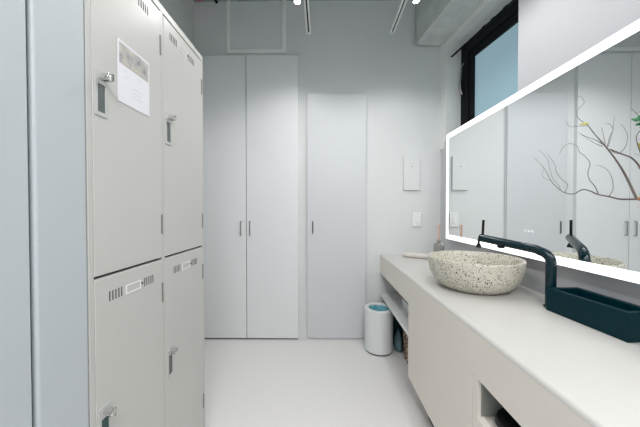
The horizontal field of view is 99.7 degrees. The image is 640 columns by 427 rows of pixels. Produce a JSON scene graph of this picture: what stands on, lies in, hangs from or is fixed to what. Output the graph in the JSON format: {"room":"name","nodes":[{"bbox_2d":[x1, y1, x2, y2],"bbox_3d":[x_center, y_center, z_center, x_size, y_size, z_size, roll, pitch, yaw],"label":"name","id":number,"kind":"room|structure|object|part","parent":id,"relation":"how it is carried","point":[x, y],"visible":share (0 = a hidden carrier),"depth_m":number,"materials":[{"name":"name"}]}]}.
{"room":"changing room","nodes":[
{"label":"changing room","id":0,"kind":"room"},
{"bbox_2d":[158,0,193,45],"bbox_3d":[-1.129,-0.347,1.460,0.115,2.850,1.670,0,1,1],"label":"wall","id":1,"kind":"structure","parent":0,"point":[181,12],"depth_m":2.11,"materials":[{"name":"paint"}]},
{"bbox_2d":[193,0,357,1],"bbox_3d":[0.228,-1.805,0.341,3.050,0.100,4.140,0,1,1],"label":"ceiling","id":2,"kind":"structure","parent":0,"point":[193,0],"depth_m":2.26,"materials":[{"name":"paint"}]},
{"bbox_2d":[303,0,310,34],"bbox_3d":[-0.101,-1.542,0.311,0.034,0.425,3.465,0,1,1],"label":"track rail","id":3,"kind":"object","parent":2,"relation":"hanging from","point":[306,2],"visible":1,"depth_m":1.86,"materials":[{"name":"white metal"}]},
{"bbox_2d":[389,0,406,33],"bbox_3d":[0.525,-1.542,0.305,0.034,0.425,3.465,0,1,1],"label":"track rail","id":4,"kind":"object","parent":2,"relation":"hanging from","point":[401,6],"visible":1,"depth_m":1.86,"materials":[{"name":"white metal"}]},
{"bbox_2d":[416,0,484,45],"bbox_3d":[1.017,-1.577,1.401,0.217,0.388,1.700,0,1,-8],"label":"beam","id":5,"kind":"structure","parent":2,"relation":"attached to","point":[436,20],"depth_m":2.00,"materials":[{"name":"concrete"}]},
{"bbox_2d":[194,0,440,337],"bbox_3d":[0.247,-0.360,2.358,3.050,2.850,0.150,0,1,1],"label":"wall","id":6,"kind":"structure","parent":0,"point":[350,47],"depth_m":2.27,"materials":[{"name":"paint"}]},
{"bbox_2d":[226,0,285,53],"bbox_3d":[-0.534,-1.565,2.266,0.500,0.438,0.012,0,1,1],"label":"trim","id":7,"kind":"structure","parent":6,"relation":"attached to","point":[228,2],"depth_m":2.26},
{"bbox_2d":[306,93,366,338],"bbox_3d":[0.139,0.029,2.272,0.505,2.075,0.027,0,1,1],"label":"door","id":8,"kind":"structure","parent":6,"relation":"in","point":[336,123],"depth_m":2.27,"materials":[{"name":"laminate"}]},
{"bbox_2d":[403,156,419,189],"bbox_3d":[0.769,-0.337,2.268,0.135,0.283,0.020,0,1,1],"label":"breaker panel","id":9,"kind":"object","parent":6,"relation":"attached to","point":[411,164],"visible":1,"depth_m":2.26,"materials":[{"name":"paint"}]},
{"bbox_2d":[412,212,420,226],"bbox_3d":[0.815,0.051,2.274,0.074,0.120,0.018,0,1,1],"label":"light switch","id":10,"kind":"object","parent":6,"relation":"attached to","point":[416,216],"visible":1,"depth_m":2.27,"materials":[{"name":"white plastic"}]},
{"bbox_2d":[204,338,432,426],"bbox_3d":[0.228,1.144,0.385,3.050,0.100,4.140,0,1,1],"label":"floor","id":11,"kind":"structure","parent":0,"point":[301,382],"depth_m":1.68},
{"bbox_2d":[83,0,204,426],"bbox_3d":[-0.792,0.181,0.960,0.554,1.810,0.625,0,1,1],"label":"lockers","id":12,"kind":"object","parent":11,"relation":"on","point":[145,220],"visible":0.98,"depth_m":0.84,"materials":[{"name":"metal"}]},
{"bbox_3d":[-0.549,-0.300,0.677,0.004,0.112,0.038,0,1,1],"label":"lock plate","id":13,"kind":"part","parent":12,"relation":"part of","materials":[{"name":"metal"}]},
{"bbox_3d":[-0.549,0.545,0.690,0.004,0.112,0.038,0,1,1],"label":"lock plate","id":14,"kind":"part","parent":12,"relation":"part of","materials":[{"name":"metal"}]},
{"bbox_3d":[-0.533,-0.340,0.676,0.031,0.022,0.022,0,1,1],"label":"lock knob","id":15,"kind":"part","parent":12,"relation":"part of","materials":[{"name":"silver metal"}]},
{"bbox_3d":[-0.533,0.505,0.689,0.031,0.022,0.022,0,1,1],"label":"lock knob","id":16,"kind":"part","parent":12,"relation":"part of","materials":[{"name":"silver metal"}]},
{"bbox_3d":[-0.558,-0.268,0.793,0.017,0.845,0.278,0,1,1],"label":"locker door","id":17,"kind":"part","parent":12,"relation":"part of","materials":[{"name":"metal"}]},
{"bbox_3d":[-0.558,0.579,0.805,0.017,0.835,0.278,0,1,1],"label":"locker door","id":18,"kind":"part","parent":12,"relation":"part of","materials":[{"name":"metal"}]},
{"bbox_2d":[117,37,149,116],"bbox_3d":[-0.548,-0.394,0.799,0.002,0.170,0.134,0,1,1],"label":"notice","id":19,"kind":"object","parent":12,"relation":"attached to","point":[132,69],"visible":1,"depth_m":0.79,"materials":[{"name":"paper"}]},
{"bbox_2d":[119,41,147,81],"bbox_3d":[-0.547,-0.443,0.798,0.001,0.057,0.123,0,1,1],"label":"photo","id":20,"kind":"object","parent":19,"relation":"attached to","point":[130,61],"depth_m":0.79},
{"bbox_3d":[-0.547,-0.304,0.974,0.004,0.112,0.038,0,1,1],"label":"lock plate","id":21,"kind":"part","parent":12,"relation":"part of","materials":[{"name":"metal"}]},
{"bbox_3d":[-0.547,0.540,0.987,0.004,0.112,0.038,0,1,1],"label":"lock plate","id":22,"kind":"part","parent":12,"relation":"part of","materials":[{"name":"metal"}]},
{"bbox_3d":[-0.533,-0.344,0.974,0.025,0.022,0.022,0,1,1],"label":"lock knob","id":23,"kind":"part","parent":12,"relation":"part of","materials":[{"name":"silver metal"}]},
{"bbox_3d":[-0.533,0.500,0.986,0.025,0.022,0.022,0,1,1],"label":"lock knob","id":24,"kind":"part","parent":12,"relation":"part of","materials":[{"name":"silver metal"}]},
{"bbox_3d":[-0.555,-0.273,1.099,0.017,0.845,0.296,0,1,1],"label":"locker door","id":25,"kind":"part","parent":12,"relation":"part of","materials":[{"name":"metal"}]},
{"bbox_3d":[-0.555,0.574,1.111,0.017,0.835,0.296,0,1,1],"label":"locker door","id":26,"kind":"part","parent":12,"relation":"part of","materials":[{"name":"metal"}]},
{"bbox_2d":[202,55,298,338],"bbox_3d":[-0.623,-0.124,2.267,0.881,2.380,0.053,0,1,1],"label":"tall cabinet","id":27,"kind":"object","parent":11,"relation":"on","point":[251,152],"visible":0.8,"depth_m":2.26,"materials":[{"name":"laminate"}]},
{"bbox_3d":[-0.842,-0.131,2.274,0.442,2.366,0.020,0,1,1],"label":"cupboard door","id":28,"kind":"part","parent":27,"relation":"part of","materials":[{"name":"laminate"}]},
{"bbox_3d":[-0.399,-0.131,2.270,0.434,2.366,0.020,0,1,1],"label":"cupboard door","id":29,"kind":"part","parent":27,"relation":"part of","materials":[{"name":"laminate"}]},
{"bbox_2d":[365,302,392,356],"bbox_3d":[0.462,0.901,2.119,0.220,0.334,0.220,0,1,1],"label":"wastebasket","id":30,"kind":"object","parent":11,"relation":"on","point":[378,316],"visible":0.91,"depth_m":2.03,"materials":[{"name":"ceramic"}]},
{"bbox_2d":[394,329,402,352],"bbox_3d":[0.618,0.991,2.128,0.070,0.155,0.123,0,1,1],"label":"cloth bag","id":31,"kind":"object","parent":11,"relation":"on","point":[398,341],"visible":1,"depth_m":2.09,"materials":[{"name":"teal fabric"}]},
{"bbox_2d":[393,315,403,343],"bbox_3d":[0.751,0.889,2.242,0.340,0.355,0.100,0,1,1],"label":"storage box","id":32,"kind":"object","parent":11,"relation":"on","point":[396,325],"visible":0.02,"depth_m":2.19,"materials":[{"name":"black plastic"}]},
{"bbox_2d":[403,329,407,363],"bbox_3d":[0.767,0.937,1.849,0.326,0.272,0.313,0,1,1],"label":"wicker basket","id":33,"kind":"object","parent":11,"relation":"on","point":[405,336],"visible":0.09,"depth_m":1.94,"materials":[{"name":"brown wicker"}]},
{"bbox_2d":[408,303,472,426],"bbox_3d":[0.753,0.800,1.215,0.504,0.565,0.661,0,1,1],"label":"vanity cabinet","id":34,"kind":"object","parent":11,"relation":"on","point":[442,382],"visible":0.52,"depth_m":1.14,"materials":[{"name":"laminate"}]},
{"bbox_2d":[473,374,503,426],"bbox_3d":[0.741,0.816,0.093,0.500,0.565,1.576,0,1,1],"label":"base cabinet","id":35,"kind":"object","parent":11,"relation":"on","point":[486,406],"visible":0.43,"depth_m":0.85,"materials":[{"name":"laminate"}]},
{"bbox_3d":[0.748,0.732,0.866,0.500,0.420,0.028,0,1,1],"label":"panel","id":36,"kind":"part","parent":35,"relation":"part of","materials":[{"name":"laminate"}]},
{"bbox_2d":[484,416,496,426],"bbox_3d":[0.748,0.659,0.077,0.485,0.020,1.548,0,1,1],"label":"niche shelf","id":37,"kind":"object","parent":35,"relation":"attached to","point":[489,421],"depth_m":0.83,"materials":[{"name":"laminate"}]},
{"bbox_2d":[494,408,520,426],"bbox_3d":[0.585,0.603,0.766,0.147,0.071,0.158,0,1,1],"label":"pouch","id":38,"kind":"object","parent":35,"relation":"on","point":[503,418],"visible":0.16,"depth_m":0.78,"materials":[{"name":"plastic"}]},
{"bbox_2d":[380,254,639,426],"bbox_3d":[0.749,0.446,0.794,0.504,0.155,2.989,0,1,1],"label":"countertop","id":39,"kind":"structure","parent":35,"relation":"on","point":[546,368],"depth_m":0.76,"materials":[{"name":"stone"}]},
{"bbox_2d":[402,252,427,258],"bbox_3d":[0.753,0.329,2.107,0.210,0.039,0.044,1,1,31],"label":"cloth","id":40,"kind":"object","parent":39,"relation":"on","point":[405,254],"visible":0.91,"depth_m":2.10,"materials":[{"name":"white fabric"}]},
{"bbox_2d":[433,225,443,251],"bbox_3d":[0.887,0.217,2.015,0.076,0.265,0.076,0,1,1],"label":"reed diffuser","id":41,"kind":"object","parent":39,"relation":"on","point":[438,246],"visible":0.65,"depth_m":2.00,"materials":[{"name":"clear glass"}]},
{"bbox_2d":[433,240,443,251],"bbox_3d":[0.887,0.274,2.016,0.076,0.152,0.076,0,1,1],"label":"bottle","id":42,"kind":"object","parent":41,"relation":"attached to","point":[438,246],"depth_m":1.99,"materials":[{"name":"clear glass"}]},
{"bbox_2d":[428,251,526,294],"bbox_3d":[0.747,0.286,1.317,0.414,0.149,0.414,0,1,1],"label":"vessel basin","id":43,"kind":"object","parent":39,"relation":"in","point":[474,272],"visible":1,"depth_m":1.18,"materials":[{"name":"stone"}]},
{"bbox_2d":[476,220,556,307],"bbox_3d":[0.827,0.197,1.158,0.044,0.332,0.305,-1,1,-32],"label":"tap","id":44,"kind":"object","parent":39,"relation":"on","point":[550,259],"visible":0.82,"depth_m":1.08,"materials":[{"name":"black metal"}]},
{"bbox_3d":[0.759,0.066,1.257,0.011,0.073,0.013,0,1,-29],"label":"lever","id":45,"kind":"part","parent":44,"relation":"part of","materials":[{"name":"black plastic"}]},
{"bbox_2d":[546,287,639,342],"bbox_3d":[0.917,0.324,0.895,0.126,0.086,0.258,0,1,1],"label":"tray","id":46,"kind":"object","parent":39,"relation":"on","point":[619,319],"visible":1,"depth_m":0.87,"materials":[{"name":"teal plastic"}]},
{"bbox_3d":[0.805,0.219,0.496,0.112,0.306,0.112,0,1,1],"label":"flower vase","id":47,"kind":"object","parent":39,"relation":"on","visible":0},
{"bbox_2d":[542,96,639,200],"bbox_3d":[0.759,-0.011,0.730,0.134,0.710,0.487,0,1,1],"label":"branch","id":48,"kind":"object","parent":47,"relation":"in","point":[638,116],"visible":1,"depth_m":0.69,"materials":[{"name":"brown plant"}]},
{"bbox_2d":[440,0,511,149],"bbox_3d":[1.226,-0.347,1.499,0.220,2.850,1.600,0,1,-8],"label":"wall","id":49,"kind":"structure","parent":0,"point":[450,67],"depth_m":2.19,"materials":[{"name":"paint"}]},
{"bbox_2d":[451,0,518,125],"bbox_3d":[1.216,-0.911,1.599,0.150,0.875,1.218,0,1,-8],"label":"window","id":50,"kind":"structure","parent":49,"relation":"in","point":[489,58],"depth_m":1.91,"materials":[{"name":"blue glass"}]},
{"bbox_3d":[1.149,-1.264,1.589,0.015,0.016,1.207,0,1,-8],"label":"blind rail","id":51,"kind":"part","parent":50,"relation":"part of","materials":[{"name":"white metal"}]},
{"bbox_3d":[1.260,-0.911,1.606,0.040,0.695,1.040,0,1,-8],"label":"sash","id":52,"kind":"part","parent":50,"relation":"part of","materials":[{"name":"black metal"}]},
{"bbox_3d":[1.259,-0.911,1.612,0.008,0.574,0.932,0,1,-8],"label":"pane","id":53,"kind":"part","parent":50,"relation":"part of","materials":[{"name":"blue glass"}]},
{"bbox_2d":[440,0,639,305],"bbox_3d":[1.033,-0.330,0.331,0.070,2.850,3.890,0,1,1],"label":"wall","id":54,"kind":"structure","parent":0,"point":[551,33],"depth_m":1.13,"materials":[{"name":"white paint"}]},
{"bbox_2d":[380,293,407,334],"bbox_3d":[0.761,0.691,1.919,0.502,0.022,0.748,0,1,1],"label":"shelf","id":55,"kind":"object","parent":54,"relation":"attached to","point":[393,301],"visible":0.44,"depth_m":1.95,"materials":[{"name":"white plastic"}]},
{"bbox_2d":[402,298,407,310],"bbox_3d":[0.687,0.653,1.906,0.168,0.054,0.171,0,1,1],"label":"box","id":56,"kind":"object","parent":55,"relation":"on","point":[404,302],"visible":0.23,"depth_m":1.92,"materials":[{"name":"plastic"}]},
{"bbox_2d":[446,19,639,283],"bbox_3d":[0.982,-0.189,1.031,0.044,0.794,2.085,0,1,1],"label":"wall mirror","id":57,"kind":"object","parent":54,"relation":"attached to","point":[495,160],"visible":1,"depth_m":1.06,"materials":[{"name":"mirror"}]},
{"bbox_3d":[-0.894,-0.318,-0.497,0.622,2.850,2.200,0,1,1],"label":"wall","id":58,"kind":"structure","parent":0,"visible":0},
{"bbox_2d":[0,0,32,426],"bbox_3d":[-0.569,-0.051,0.089,0.016,2.300,0.870,0,1,1],"label":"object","id":59,"kind":"structure","parent":58,"relation":"in","point":[15,295],"depth_m":0.49,"materials":[{"name":"white laminate"}]},
{"bbox_2d":[26,0,88,426],"bbox_3d":[-0.593,-0.334,0.578,0.080,2.850,0.116,0,1,1],"label":"door frame","id":60,"kind":"structure","parent":58,"relation":"attached to","point":[54,28],"depth_m":0.57,"materials":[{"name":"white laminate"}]}
]}

